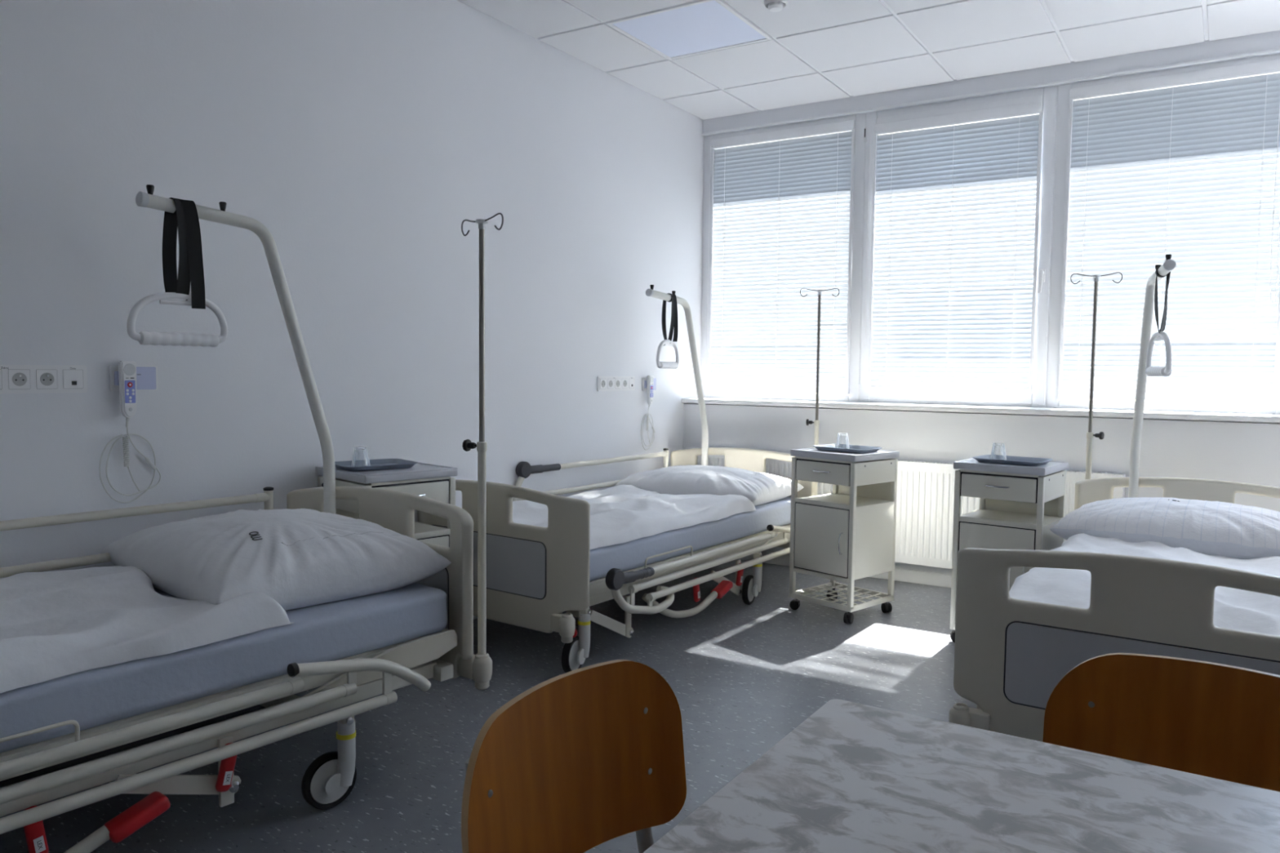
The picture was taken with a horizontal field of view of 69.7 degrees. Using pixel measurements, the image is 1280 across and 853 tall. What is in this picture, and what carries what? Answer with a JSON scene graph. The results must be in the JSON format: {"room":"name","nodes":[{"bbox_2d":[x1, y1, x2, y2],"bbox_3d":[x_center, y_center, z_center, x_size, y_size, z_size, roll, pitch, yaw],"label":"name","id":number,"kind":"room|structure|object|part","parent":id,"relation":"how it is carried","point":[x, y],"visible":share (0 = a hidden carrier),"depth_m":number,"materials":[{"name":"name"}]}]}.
{"room":"hospital room","nodes":[
{"label":"hospital room","id":0,"kind":"room"},
{"bbox_2d":[0,0,728,579],"bbox_3d":[-1.423,-0.444,3.379,0.120,3.024,7.430,3,4,32],"label":"wall","id":1,"kind":"structure","parent":0,"point":[363,135],"depth_m":3.56,"materials":[{"name":"white paint"}]},
{"bbox_2d":[0,364,87,394],"bbox_3d":[-1.807,-0.137,2.672,0.018,0.084,0.380,3,4,32],"label":"panel","id":2,"kind":"object","parent":1,"relation":"attached to","point":[14,379],"visible":1,"depth_m":2.72,"materials":[{"name":"white plastic"}]},
{"bbox_2d":[109,365,158,391],"bbox_3d":[-1.627,-0.155,2.956,0.014,0.080,0.150,3,4,32],"label":"socket","id":3,"kind":"object","parent":1,"relation":"attached to","point":[146,375],"visible":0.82,"depth_m":2.97,"materials":[{"name":"white plastic"}]},
{"bbox_2d":[98,360,160,502],"bbox_3d":[-1.625,0.019,2.939,0.042,0.455,0.197,3,4,32],"label":"handset","id":4,"kind":"object","parent":3,"relation":"attached to","point":[126,376],"visible":1,"depth_m":2.91,"materials":[{"name":"white plastic"}]},
{"bbox_2d":[597,376,635,391],"bbox_3d":[-0.129,-0.248,5.296,0.018,0.084,0.380,3,4,32],"label":"strip","id":5,"kind":"object","parent":1,"relation":"attached to","point":[604,383],"visible":1,"depth_m":5.28,"materials":[{"name":"white plastic"}]},
{"bbox_2d":[641,377,656,391],"bbox_3d":[0.058,-0.257,5.594,0.014,0.080,0.150,3,4,32],"label":"socket","id":6,"kind":"object","parent":1,"relation":"attached to","point":[643,388],"visible":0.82,"depth_m":5.56,"materials":[{"name":"white plastic"}]},
{"bbox_2d":[640,375,655,449],"bbox_3d":[0.062,-0.083,5.577,0.042,0.455,0.163,3,4,32],"label":"handset","id":7,"kind":"object","parent":6,"relation":"attached to","point":[648,384],"visible":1,"depth_m":5.54,"materials":[{"name":"white plastic"}]},
{"bbox_2d":[0,559,977,852],"bbox_3d":[0.282,1.102,2.357,4.380,0.100,7.800,3,4,32],"label":"floor","id":8,"kind":"structure","parent":0,"point":[742,677],"depth_m":3.24,"materials":[{"name":"plastic"}]},
{"bbox_2d":[0,486,492,852],"bbox_3d":[-1.431,0.645,2.296,1.039,0.785,2.061,3,5,38],"label":"hospital bed","id":9,"kind":"object","parent":8,"relation":"on","point":[31,775],"visible":0.52,"depth_m":2.28,"materials":[{"name":"beige plastic"}]},
{"bbox_3d":[-1.256,0.844,1.907,0.026,0.115,0.046,3,5,38],"label":"release lever","id":10,"kind":"part","parent":9,"relation":"part of","materials":[{"name":"red plastic"}]},
{"bbox_3d":[-1.733,0.276,2.687,0.030,0.030,1.380,3,5,38],"label":"rail","id":11,"kind":"part","parent":9,"relation":"part of","materials":[{"name":"beige paint"}]},
{"bbox_3d":[-1.171,0.656,1.831,0.033,0.033,1.089,3,5,38],"label":"rail","id":12,"kind":"part","parent":9,"relation":"part of","materials":[{"name":"beige metal"}]},
{"bbox_3d":[-1.080,0.845,2.158,0.016,0.170,0.295,3,5,38],"label":"lift arm","id":13,"kind":"part","parent":9,"relation":"part of","materials":[{"name":"beige paint"}]},
{"bbox_2d":[0,582,447,752],"bbox_3d":[-1.455,0.565,2.304,0.861,0.129,1.790,3,5,38],"label":"mattress","id":14,"kind":"object","parent":9,"relation":"on","point":[335,630],"visible":0.37,"depth_m":2.19,"materials":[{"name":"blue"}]},
{"bbox_2d":[0,565,293,693],"bbox_3d":[-1.608,0.467,2.096,0.879,0.087,1.288,3,5,38],"label":"duvet","id":15,"kind":"object","parent":14,"relation":"on","point":[54,624],"visible":0.98,"depth_m":2.19,"materials":[{"name":"white fabric"}]},
{"bbox_2d":[100,508,451,610],"bbox_3d":[-1.121,0.368,2.802,0.880,0.205,0.690,4,5,43],"label":"pillow","id":16,"kind":"object","parent":14,"relation":"on","point":[298,557],"visible":0.92,"depth_m":2.58,"materials":[{"name":"white fabric"}]},
{"bbox_3d":[-1.002,0.827,2.228,0.026,0.114,0.055,3,5,38],"label":"release lever","id":17,"kind":"part","parent":9,"relation":"part of","materials":[{"name":"red plastic"}]},
{"bbox_3d":[-1.454,0.750,2.320,0.860,0.051,1.800,3,5,38],"label":"frame","id":18,"kind":"part","parent":9,"relation":"part of","materials":[{"name":"beige paint"}]},
{"bbox_2d":[126,184,335,514],"bbox_3d":[-1.264,-0.033,2.906,0.083,1.356,0.669,3,5,38],"label":"pole","id":19,"kind":"object","parent":9,"relation":"attached to","point":[143,199],"depth_m":2.76,"materials":[{"name":"white metal"}]},
{"bbox_3d":[-1.374,-0.458,2.734,0.058,0.435,0.295,4,5,43],"label":"trapeze handle","id":20,"kind":"part","parent":19,"relation":"part of","materials":[{"name":"white plastic"}]},
{"bbox_3d":[-1.376,-0.325,2.742,0.021,0.148,0.296,3,5,38],"label":"handle frame","id":21,"kind":"part","parent":19,"relation":"part of","materials":[{"name":"white plastic"}]},
{"bbox_3d":[-0.868,0.493,3.045,0.996,0.566,0.103,3,5,38],"label":"headboard","id":22,"kind":"part","parent":9,"relation":"part of","materials":[{"name":"beige plastic"}]},
{"bbox_3d":[-0.859,0.531,3.059,0.668,0.218,0.003,3,5,38],"label":"infill panel","id":23,"kind":"part","parent":9,"relation":"part of","materials":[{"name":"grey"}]},
{"bbox_2d":[457,652,492,689],"bbox_3d":[-0.506,0.750,2.837,0.109,0.107,0.065,3,5,38],"label":"socket","id":24,"kind":"object","parent":9,"relation":"attached to","point":[478,668],"depth_m":2.81,"materials":[{"name":"beige plastic"}]},
{"bbox_2d":[461,213,503,654],"bbox_3d":[-0.483,0.067,2.776,0.217,1.389,0.052,3,5,38],"label":"stand","id":25,"kind":"object","parent":9,"relation":"attached to","point":[482,446],"visible":0.99,"depth_m":2.77,"materials":[{"name":"beige paint"}]},
{"bbox_3d":[-0.516,0.058,2.792,0.048,0.037,0.037,3,5,38],"label":"clamp knob","id":26,"kind":"part","parent":25,"relation":"part of","materials":[{"name":"black plastic"}]},
{"bbox_3d":[-0.475,-0.256,2.761,0.017,0.705,0.017,3,5,38],"label":"rod","id":27,"kind":"part","parent":25,"relation":"part of","materials":[{"name":"silver metal"}]},
{"bbox_2d":[315,462,457,546],"bbox_3d":[-0.983,0.560,3.579,0.409,0.804,0.409,4,5,44],"label":"bedside cabinet","id":28,"kind":"object","parent":8,"relation":"on","point":[434,482],"visible":0.19,"depth_m":3.49,"materials":[{"name":"white plastic"}]},
{"bbox_2d":[334,458,417,471],"bbox_3d":[-1.033,0.150,3.565,0.294,0.021,0.224,-2,5,-39],"label":"serving tray","id":29,"kind":"object","parent":28,"relation":"on","point":[379,464],"visible":0.87,"depth_m":3.58,"materials":[{"name":"blue"}]},
{"bbox_2d":[351,446,369,466],"bbox_3d":[-1.075,0.117,3.534,0.070,0.078,0.070,3,4,32],"label":"drinking glass","id":30,"kind":"object","parent":29,"relation":"on","point":[354,446],"visible":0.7,"depth_m":3.53,"materials":[{"name":"clear glass"}]},
{"bbox_3d":[-0.984,0.174,3.567,0.386,0.032,0.396,4,5,44],"label":"lid","id":31,"kind":"part","parent":28,"relation":"part of","materials":[{"name":"grey plastic"}]},
{"bbox_3d":[-0.973,0.257,3.560,0.338,0.098,0.321,4,5,44],"label":"drawer","id":32,"kind":"part","parent":28,"relation":"part of","materials":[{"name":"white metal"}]},
{"bbox_3d":[-0.860,0.589,3.466,0.012,0.318,0.321,4,5,44],"label":"door","id":33,"kind":"part","parent":28,"relation":"part of","materials":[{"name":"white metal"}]},
{"bbox_2d":[461,659,686,852],"bbox_3d":[0.072,0.729,1.047,0.457,0.807,0.416,3,4,34],"label":"wooden chair","id":34,"kind":"object","parent":8,"relation":"on","point":[580,760],"visible":1,"depth_m":1.17,"materials":[{"name":"orange wood"}]},
{"bbox_3d":[-0.179,0.750,1.030,0.058,0.762,0.035,3,4,34],"label":"leg","id":35,"kind":"part","parent":34,"relation":"part of","materials":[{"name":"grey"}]},
{"bbox_3d":[0.001,0.736,1.289,0.058,0.762,0.035,3,4,34],"label":"leg","id":36,"kind":"part","parent":34,"relation":"part of","materials":[{"name":"grey"}]},
{"bbox_2d":[417,447,816,672],"bbox_3d":[0.019,0.543,4.606,1.037,0.730,2.231,3,4,36],"label":"hospital bed","id":37,"kind":"object","parent":8,"relation":"on","point":[535,575],"visible":0.48,"depth_m":3.70,"materials":[{"name":"beige plastic"}]},
{"bbox_3d":[-0.637,0.546,3.744,0.668,0.218,0.004,3,4,36],"label":"infill panel","id":38,"kind":"part","parent":37,"relation":"part of","materials":[{"name":"grey plastic"}]},
{"bbox_3d":[-0.607,0.505,3.782,0.996,0.566,0.103,3,4,36],"label":"footboard","id":39,"kind":"part","parent":37,"relation":"part of","materials":[{"name":"beige plastic"}]},
{"bbox_2d":[550,613,575,643],"bbox_3d":[-0.295,0.765,3.508,0.109,0.107,0.065,3,4,36],"label":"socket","id":40,"kind":"object","parent":37,"relation":"attached to","point":[564,624],"depth_m":3.48,"materials":[{"name":"beige plastic"}]},
{"bbox_3d":[-0.117,0.814,3.805,0.016,0.184,0.296,3,4,36],"label":"lift arm","id":41,"kind":"part","parent":37,"relation":"part of","materials":[{"name":"beige paint"}]},
{"bbox_3d":[-0.212,0.195,5.110,0.030,0.030,1.265,3,4,36],"label":"rail","id":42,"kind":"part","parent":37,"relation":"part of","materials":[{"name":"metal"}]},
{"bbox_2d":[645,284,708,465],"bbox_3d":[0.223,-0.114,5.312,0.069,1.356,0.630,3,4,36],"label":"pole","id":43,"kind":"object","parent":37,"relation":"attached to","point":[651,292],"depth_m":5.30,"materials":[{"name":"white metal"}]},
{"bbox_3d":[0.160,-0.539,5.192,0.060,0.425,0.270,3,4,34],"label":"trapeze handle","id":44,"kind":"part","parent":43,"relation":"part of","materials":[{"name":"plastic"}]},
{"bbox_3d":[0.159,-0.415,5.200,0.021,0.155,0.271,2,4,28],"label":"handle frame","id":45,"kind":"part","parent":43,"relation":"part of","materials":[{"name":"white plastic"}]},
{"bbox_3d":[-0.004,0.653,4.630,0.860,0.062,1.980,3,4,36],"label":"frame","id":46,"kind":"part","parent":37,"relation":"part of","materials":[{"name":"beige paint"}]},
{"bbox_2d":[589,497,791,581],"bbox_3d":[-0.005,0.490,4.615,0.878,0.129,1.970,3,4,36],"label":"mattress","id":47,"kind":"object","parent":37,"relation":"on","point":[632,554],"visible":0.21,"depth_m":4.18,"materials":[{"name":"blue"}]},
{"bbox_2d":[512,484,755,549],"bbox_3d":[-0.142,0.394,4.407,0.900,0.082,1.484,3,4,36],"label":"duvet","id":48,"kind":"object","parent":47,"relation":"on","point":[620,513],"visible":0.62,"depth_m":4.33,"materials":[{"name":"white fabric"}]},
{"bbox_2d":[614,465,804,506],"bbox_3d":[0.389,0.309,5.148,0.880,0.170,0.600,3,4,34],"label":"pillow","id":49,"kind":"object","parent":47,"relation":"on","point":[761,488],"visible":0.73,"depth_m":4.96,"materials":[{"name":"white fabric"}]},
{"bbox_3d":[0.264,0.765,4.299,0.026,0.115,0.046,3,4,36],"label":"release lever","id":50,"kind":"part","parent":37,"relation":"part of","materials":[{"name":"red plastic"}]},
{"bbox_3d":[0.298,0.581,4.154,0.033,0.033,1.269,3,4,36],"label":"rail","id":51,"kind":"part","parent":37,"relation":"part of","materials":[{"name":"white metal"}]},
{"bbox_3d":[0.429,0.772,4.557,0.016,0.184,0.296,3,4,36],"label":"lift arm","id":52,"kind":"part","parent":37,"relation":"part of","materials":[{"name":"beige paint"}]},
{"bbox_3d":[0.504,0.747,4.631,0.026,0.114,0.055,3,4,36],"label":"release lever","id":53,"kind":"part","parent":37,"relation":"part of","materials":[{"name":"red plastic"}]},
{"bbox_3d":[0.604,0.412,5.452,0.996,0.566,0.103,3,4,36],"label":"headboard","id":54,"kind":"part","parent":37,"relation":"part of","materials":[{"name":"beige plastic"}]},
{"bbox_2d":[800,288,839,495],"bbox_3d":[1.002,-0.050,5.201,0.216,1.459,0.041,2,4,17],"label":"stand","id":55,"kind":"object","parent":37,"relation":"attached to","point":[816,423],"visible":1,"depth_m":5.18,"materials":[{"name":"beige paint"}]},
{"bbox_3d":[0.961,-0.024,5.209,0.049,0.037,0.037,3,4,36],"label":"clamp knob","id":56,"kind":"part","parent":55,"relation":"part of","materials":[{"name":"black plastic"}]},
{"bbox_3d":[1.006,-0.373,5.183,0.017,0.775,0.017,3,4,36],"label":"rod","id":57,"kind":"part","parent":55,"relation":"part of","materials":[{"name":"silver metal"}]},
{"bbox_2d":[789,447,899,623],"bbox_3d":[0.996,0.519,4.555,0.396,0.804,0.397,-3,5,-42],"label":"bedside cabinet","id":58,"kind":"object","parent":8,"relation":"on","point":[847,534],"visible":0.99,"depth_m":4.45,"materials":[{"name":"beige metal"}]},
{"bbox_3d":[0.868,0.216,4.412,0.028,0.008,0.102,-3,5,-42],"label":"handle","id":59,"kind":"part","parent":58,"relation":"part of","materials":[{"name":"silver metal"}]},
{"bbox_3d":[0.876,0.546,4.444,0.011,0.318,0.312,-3,5,-42],"label":"door","id":60,"kind":"part","parent":58,"relation":"part of","materials":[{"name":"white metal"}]},
{"bbox_3d":[0.998,0.217,4.528,0.328,0.098,0.312,-3,5,-42],"label":"drawer","id":61,"kind":"part","parent":58,"relation":"part of","materials":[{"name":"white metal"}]},
{"bbox_3d":[0.946,0.554,4.336,0.030,0.108,0.008,-3,5,-42],"label":"handle","id":62,"kind":"part","parent":58,"relation":"part of","materials":[{"name":"metal"}]},
{"bbox_3d":[1.011,0.134,4.534,0.374,0.032,0.384,-3,5,-42],"label":"lid","id":63,"kind":"part","parent":58,"relation":"part of","materials":[{"name":"grey laminate"}]},
{"bbox_2d":[812,444,882,453],"bbox_3d":[1.025,0.110,4.545,0.224,0.021,0.294,-3,5,-45],"label":"serving tray","id":64,"kind":"object","parent":58,"relation":"on","point":[840,447],"visible":0.97,"depth_m":4.54,"materials":[{"name":"blue"}]},
{"bbox_2d":[835,432,849,448],"bbox_3d":[1.016,0.072,4.604,0.070,0.078,0.070,3,4,32],"label":"drinking glass","id":65,"kind":"object","parent":64,"relation":"on","point":[838,433],"visible":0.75,"depth_m":4.60,"materials":[{"name":"clear glass"}]},
{"bbox_2d":[643,698,1279,852],"bbox_3d":[0.454,0.785,0.654,1.000,0.750,0.840,3,4,32],"label":"dining table","id":66,"kind":"object","parent":8,"relation":"on","point":[852,777],"visible":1,"depth_m":0.96,"materials":[{"name":"laminate"}]},
{"bbox_2d":[950,457,1068,642],"bbox_3d":[1.619,0.556,4.059,0.394,0.804,0.394,3,5,38],"label":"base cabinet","id":67,"kind":"object","parent":8,"relation":"on","point":[1020,505],"visible":0.48,"depth_m":3.94,"materials":[{"name":"white plastic"}]},
{"bbox_3d":[1.521,0.585,3.930,0.310,0.318,0.011,3,5,38],"label":"door","id":68,"kind":"part","parent":67,"relation":"part of","materials":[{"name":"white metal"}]},
{"bbox_3d":[1.514,0.255,3.897,0.102,0.008,0.027,3,5,38],"label":"handle","id":69,"kind":"part","parent":67,"relation":"part of","materials":[{"name":"silver metal"}]},
{"bbox_3d":[1.622,0.255,4.033,0.310,0.098,0.326,3,5,38],"label":"drawer","id":70,"kind":"part","parent":67,"relation":"part of","materials":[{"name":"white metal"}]},
{"bbox_3d":[1.633,0.171,4.041,0.382,0.032,0.372,3,5,38],"label":"lid","id":71,"kind":"part","parent":67,"relation":"part of","materials":[{"name":"plastic"}]},
{"bbox_2d":[972,454,1053,466],"bbox_3d":[1.629,0.149,4.019,0.294,0.021,0.224,4,5,40],"label":"serving tray","id":72,"kind":"object","parent":67,"relation":"on","point":[996,459],"visible":0.98,"depth_m":4.02,"materials":[{"name":"blue"}]},
{"bbox_2d":[990,442,1006,460],"bbox_3d":[1.590,0.111,4.072,0.070,0.078,0.070,3,4,32],"label":"drinking glass","id":73,"kind":"object","parent":72,"relation":"on","point":[993,442],"visible":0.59,"depth_m":4.07,"materials":[{"name":"clear glass"}]},
{"bbox_2d":[948,476,1279,742],"bbox_3d":[1.878,0.647,3.211,0.983,0.734,2.231,3,4,34],"label":"hospital bed","id":74,"kind":"object","parent":8,"relation":"on","point":[1011,654],"visible":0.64,"depth_m":2.43,"materials":[{"name":"beige plastic"}]},
{"bbox_2d":[948,702,991,730],"bbox_3d":[0.918,0.833,2.561,0.109,0.107,0.065,3,4,34],"label":"caster wheel","id":75,"kind":"object","parent":74,"relation":"attached to","point":[961,713],"depth_m":2.54,"materials":[{"name":"beige plastic"}]},
{"bbox_2d":[1070,272,1122,479],"bbox_3d":[2.118,0.013,4.321,0.214,1.459,0.053,3,4,34],"label":"stand","id":76,"kind":"object","parent":74,"relation":"attached to","point":[1090,434],"visible":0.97,"depth_m":4.30,"materials":[{"name":"beige paint"}]},
{"bbox_3d":[2.122,-0.310,4.303,0.017,0.775,0.017,3,4,34],"label":"rod","id":77,"kind":"part","parent":76,"relation":"part of","materials":[{"name":"silver metal"}]},
{"bbox_3d":[2.143,0.042,4.296,0.047,0.038,0.037,3,4,34],"label":"clamp knob","id":78,"kind":"part","parent":76,"relation":"part of","materials":[{"name":"black plastic"}]},
{"bbox_3d":[1.272,0.652,2.311,0.668,0.218,0.004,3,4,34],"label":"infill panel","id":79,"kind":"part","parent":74,"relation":"part of","materials":[{"name":"grey plastic"}]},
{"bbox_2d":[1128,253,1176,497],"bbox_3d":[2.144,-0.008,3.874,0.068,1.356,0.630,2,4,20],"label":"pole","id":80,"kind":"object","parent":74,"relation":"attached to","point":[1169,264],"depth_m":3.94,"materials":[{"name":"white metal"}]},
{"bbox_3d":[2.089,-0.423,3.684,0.062,0.445,0.270,2,4,19],"label":"trapeze handle","id":81,"kind":"part","parent":80,"relation":"part of","materials":[{"name":"plastic"}]},
{"bbox_3d":[2.087,-0.296,3.692,0.021,0.170,0.271,1,4,13],"label":"handle frame","id":82,"kind":"part","parent":80,"relation":"part of","materials":[{"name":"white plastic"}]},
{"bbox_3d":[2.456,0.515,4.060,0.996,0.566,0.103,3,4,34],"label":"headboard","id":83,"kind":"part","parent":74,"relation":"part of","materials":[{"name":"beige plastic"}]},
{"bbox_3d":[1.875,0.594,3.203,0.858,0.129,1.970,3,4,34],"label":"mattress","id":84,"kind":"object","parent":74,"relation":"on","visible":0},
{"bbox_2d":[1008,533,1279,635],"bbox_3d":[1.748,0.500,3.000,0.880,0.079,1.499,3,4,34],"label":"duvet","id":85,"kind":"object","parent":84,"relation":"on","point":[1237,609],"visible":0.39,"depth_m":2.85,"materials":[{"name":"white fabric"}]},
{"bbox_2d":[1049,497,1279,559],"bbox_3d":[2.242,0.399,3.760,0.930,0.195,0.620,3,4,35],"label":"pillow","id":86,"kind":"object","parent":84,"relation":"on","point":[1229,530],"visible":0.81,"depth_m":3.58,"materials":[{"name":"white fabric"}]},
{"bbox_2d":[1042,653,1279,791],"bbox_3d":[0.645,0.733,1.079,0.416,0.807,0.457,3,4,36],"label":"wooden chair","id":87,"kind":"object","parent":8,"relation":"on","point":[1206,718],"visible":0.52,"depth_m":1.26,"materials":[{"name":"orange wood"}]},
{"bbox_2d":[457,0,1279,119],"bbox_3d":[0.204,-1.761,2.009,3.963,0.009,6.983,3,4,32],"label":"ceiling","id":88,"kind":"structure","parent":0,"point":[860,46],"depth_m":4.50,"materials":[{"name":"white tile"}]},
{"bbox_2d":[605,0,772,59],"bbox_3d":[0.244,-1.911,4.435,0.592,0.012,0.592,3,4,32],"label":"recessed light","id":89,"kind":"object","parent":88,"relation":"in","point":[697,27],"visible":1,"depth_m":4.41,"materials":[{"name":"white plastic"}]},
{"bbox_2d":[764,0,787,12],"bbox_3d":[0.599,-1.860,4.056,0.104,0.044,0.104,3,4,32],"label":"smoke detector","id":90,"kind":"object","parent":88,"relation":"attached to","point":[775,6],"visible":1,"depth_m":4.03,"materials":[{"name":"white plastic"}]},
{"bbox_2d":[541,0,1208,110],"bbox_3d":[0.204,-1.790,2.007,3.980,0.050,7.000,3,4,32],"label":"trim","id":91,"kind":"structure","parent":88,"relation":"attached to","point":[1204,2],"depth_m":4.44,"materials":[{"name":"white metal"}]},
{"bbox_2d":[681,30,1279,575],"bbox_3d":[2.126,-0.617,5.118,3.981,3.024,0.666,3,4,32],"label":"wall","id":92,"kind":"structure","parent":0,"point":[1238,451],"depth_m":4.91,"materials":[{"name":"white paint"}]},
{"bbox_2d":[685,446,832,548],"bbox_3d":[0.721,0.500,5.659,0.977,0.697,0.091,3,4,32],"label":"radiator","id":93,"kind":"object","parent":92,"relation":"attached to","point":[773,467],"visible":0.1,"depth_m":5.53,"materials":[{"name":"white metal"}]},
{"bbox_2d":[685,446,790,453],"bbox_3d":[0.725,0.157,5.638,0.975,0.008,0.089,3,4,32],"label":"grille","id":94,"kind":"object","parent":93,"relation":"attached to","point":[691,447],"depth_m":5.86,"materials":[{"name":"white metal"}]},
{"bbox_2d":[707,120,855,394],"bbox_3d":[0.869,-1.033,5.801,0.971,1.638,0.049,3,4,32],"label":"blind","id":95,"kind":"object","parent":92,"relation":"attached to","point":[782,202],"visible":1,"depth_m":5.79,"materials":[{"name":"white plastic"}]},
{"bbox_3d":[0.463,-1.160,6.028,0.031,1.341,0.005,3,4,32],"label":"pull cord","id":96,"kind":"part","parent":95,"relation":"part of","materials":[{"name":"fabric"}]},
{"bbox_3d":[0.469,-1.028,6.059,0.017,1.588,0.026,3,4,32],"label":"guide rail","id":97,"kind":"part","parent":95,"relation":"part of","materials":[{"name":"white plastic"}]},
{"bbox_3d":[0.552,-1.034,6.013,0.002,1.568,0.035,3,4,32],"label":"ladder cord","id":98,"kind":"part","parent":95,"relation":"part of","materials":[{"name":"fabric"}]},
{"bbox_3d":[0.876,-1.018,5.806,0.002,1.568,0.035,3,4,32],"label":"ladder cord","id":99,"kind":"part","parent":95,"relation":"part of","materials":[{"name":"fabric"}]},
{"bbox_3d":[0.866,-0.232,5.857,0.930,0.014,0.026,3,4,32],"label":"rail","id":100,"kind":"part","parent":95,"relation":"part of","materials":[{"name":"white plastic"}]},
{"bbox_3d":[1.196,-1.002,5.602,0.002,1.568,0.035,3,4,32],"label":"ladder cord","id":101,"kind":"part","parent":95,"relation":"part of","materials":[{"name":"fabric"}]},
{"bbox_3d":[1.272,-0.987,5.548,0.017,1.588,0.026,3,4,32],"label":"guide rail","id":102,"kind":"part","parent":95,"relation":"part of","materials":[{"name":"white plastic"}]},
{"bbox_2d":[700,113,866,402],"bbox_3d":[0.891,-1.029,5.832,1.096,1.723,0.064,3,4,32],"label":"window","id":103,"kind":"structure","parent":92,"relation":"attached to","point":[860,119],"depth_m":5.62,"materials":[{"name":"white plastic"}]},
{"bbox_2d":[738,551,951,587],"bbox_3d":[1.948,0.871,4.955,3.980,0.070,0.012,3,4,32],"label":"baseboard","id":104,"kind":"structure","parent":92,"relation":"attached to","point":[900,575],"depth_m":5.21,"materials":[{"name":"white paint"}]},
{"bbox_2d":[865,102,1043,392],"bbox_3d":[1.752,-0.979,5.211,0.942,1.548,0.049,3,4,32],"label":"blind","id":105,"kind":"object","parent":92,"relation":"attached to","point":[955,214],"visible":1,"depth_m":5.19,"materials":[{"name":"white plastic"}]},
{"bbox_3d":[1.357,-1.124,5.429,0.031,1.215,0.005,3,4,32],"label":"pull cord","id":106,"kind":"part","parent":105,"relation":"part of","materials":[{"name":"fabric"}]},
{"bbox_3d":[1.378,-0.973,5.452,0.017,1.498,0.026,3,4,32],"label":"guide rail","id":107,"kind":"part","parent":105,"relation":"part of","materials":[{"name":"white plastic"}]},
{"bbox_3d":[1.470,-0.979,5.400,0.002,1.478,0.035,3,4,32],"label":"ladder cord","id":108,"kind":"part","parent":105,"relation":"part of","materials":[{"name":"fabric"}]},
{"bbox_3d":[1.756,-0.223,5.260,0.884,0.014,0.026,3,4,32],"label":"rail","id":109,"kind":"part","parent":105,"relation":"part of","materials":[{"name":"white plastic"}]},
{"bbox_3d":[1.765,-0.964,5.212,0.002,1.478,0.035,3,4,32],"label":"ladder cord","id":110,"kind":"part","parent":105,"relation":"part of","materials":[{"name":"fabric"}]},
{"bbox_3d":[2.056,-0.950,5.027,0.002,1.478,0.035,3,4,32],"label":"ladder cord","id":111,"kind":"part","parent":105,"relation":"part of","materials":[{"name":"white fabric"}]},
{"bbox_3d":[2.142,-0.935,4.965,0.017,1.498,0.026,3,4,32],"label":"guide rail","id":112,"kind":"part","parent":105,"relation":"part of","materials":[{"name":"white plastic"}]},
{"bbox_2d":[857,85,1057,407],"bbox_3d":[1.775,-0.982,5.232,1.054,1.723,0.127,3,4,32],"label":"window","id":113,"kind":"structure","parent":92,"relation":"attached to","point":[1048,95],"depth_m":5.10,"materials":[{"name":"white plastic"}]},
{"bbox_3d":[2.163,-0.783,4.951,0.029,0.133,0.054,3,4,32],"label":"handle","id":114,"kind":"part","parent":113,"relation":"part of","materials":[{"name":"white plastic"}]},
{"bbox_2d":[894,459,1125,568],"bbox_3d":[1.814,0.555,4.962,1.402,0.697,0.091,3,4,32],"label":"radiator","id":115,"kind":"object","parent":92,"relation":"attached to","point":[924,526],"visible":0.3,"depth_m":5.05,"materials":[{"name":"white metal"}]},
{"bbox_2d":[897,459,1124,476],"bbox_3d":[1.818,0.212,4.941,1.400,0.008,0.089,3,4,32],"label":"grille","id":116,"kind":"object","parent":115,"relation":"attached to","point":[901,463],"depth_m":5.00,"materials":[{"name":"white metal"}]},
{"bbox_2d":[1045,53,1279,414],"bbox_3d":[2.697,-0.938,4.681,1.096,1.723,0.064,3,4,32],"label":"window","id":117,"kind":"structure","parent":92,"relation":"attached to","point":[1052,401],"depth_m":4.89,"materials":[{"name":"white plastic"}]},
{"bbox_2d":[1057,59,1279,404],"bbox_3d":[2.678,-0.944,4.649,0.975,1.638,0.049,3,4,32],"label":"blind","id":118,"kind":"object","parent":92,"relation":"attached to","point":[1185,166],"visible":0.96,"depth_m":4.62,"materials":[{"name":"white plastic"}]},
{"bbox_3d":[2.274,-0.939,4.909,0.017,1.588,0.026,3,4,32],"label":"guide rail","id":119,"kind":"part","parent":118,"relation":"part of","materials":[{"name":"white plastic"}]},
{"bbox_3d":[2.351,-0.946,4.867,0.002,1.568,0.035,3,4,32],"label":"ladder cord","id":120,"kind":"part","parent":118,"relation":"part of","materials":[{"name":"white fabric"}]},
{"bbox_3d":[2.671,-0.929,4.662,0.002,1.568,0.035,3,4,32],"label":"ladder cord","id":121,"kind":"part","parent":118,"relation":"part of","materials":[{"name":"white fabric"}]},
{"bbox_3d":[2.673,-0.142,4.705,0.936,0.014,0.026,3,4,32],"label":"rail","id":122,"kind":"part","parent":118,"relation":"part of","materials":[{"name":"white plastic"}]},
{"bbox_3d":[3.000,-0.913,4.453,0.002,1.568,0.035,3,4,32],"label":"ladder cord","id":123,"kind":"part","parent":118,"relation":"part of","materials":[{"name":"white fabric"}]},
{"bbox_3d":[3.044,-1.147,4.377,0.031,1.110,0.005,3,4,32],"label":"pull cord","id":124,"kind":"part","parent":118,"relation":"part of","materials":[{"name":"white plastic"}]},
{"bbox_3d":[3.082,-0.898,4.395,0.017,1.588,0.026,3,4,32],"label":"guide rail","id":125,"kind":"part","parent":118,"relation":"part of","materials":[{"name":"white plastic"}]}
]}

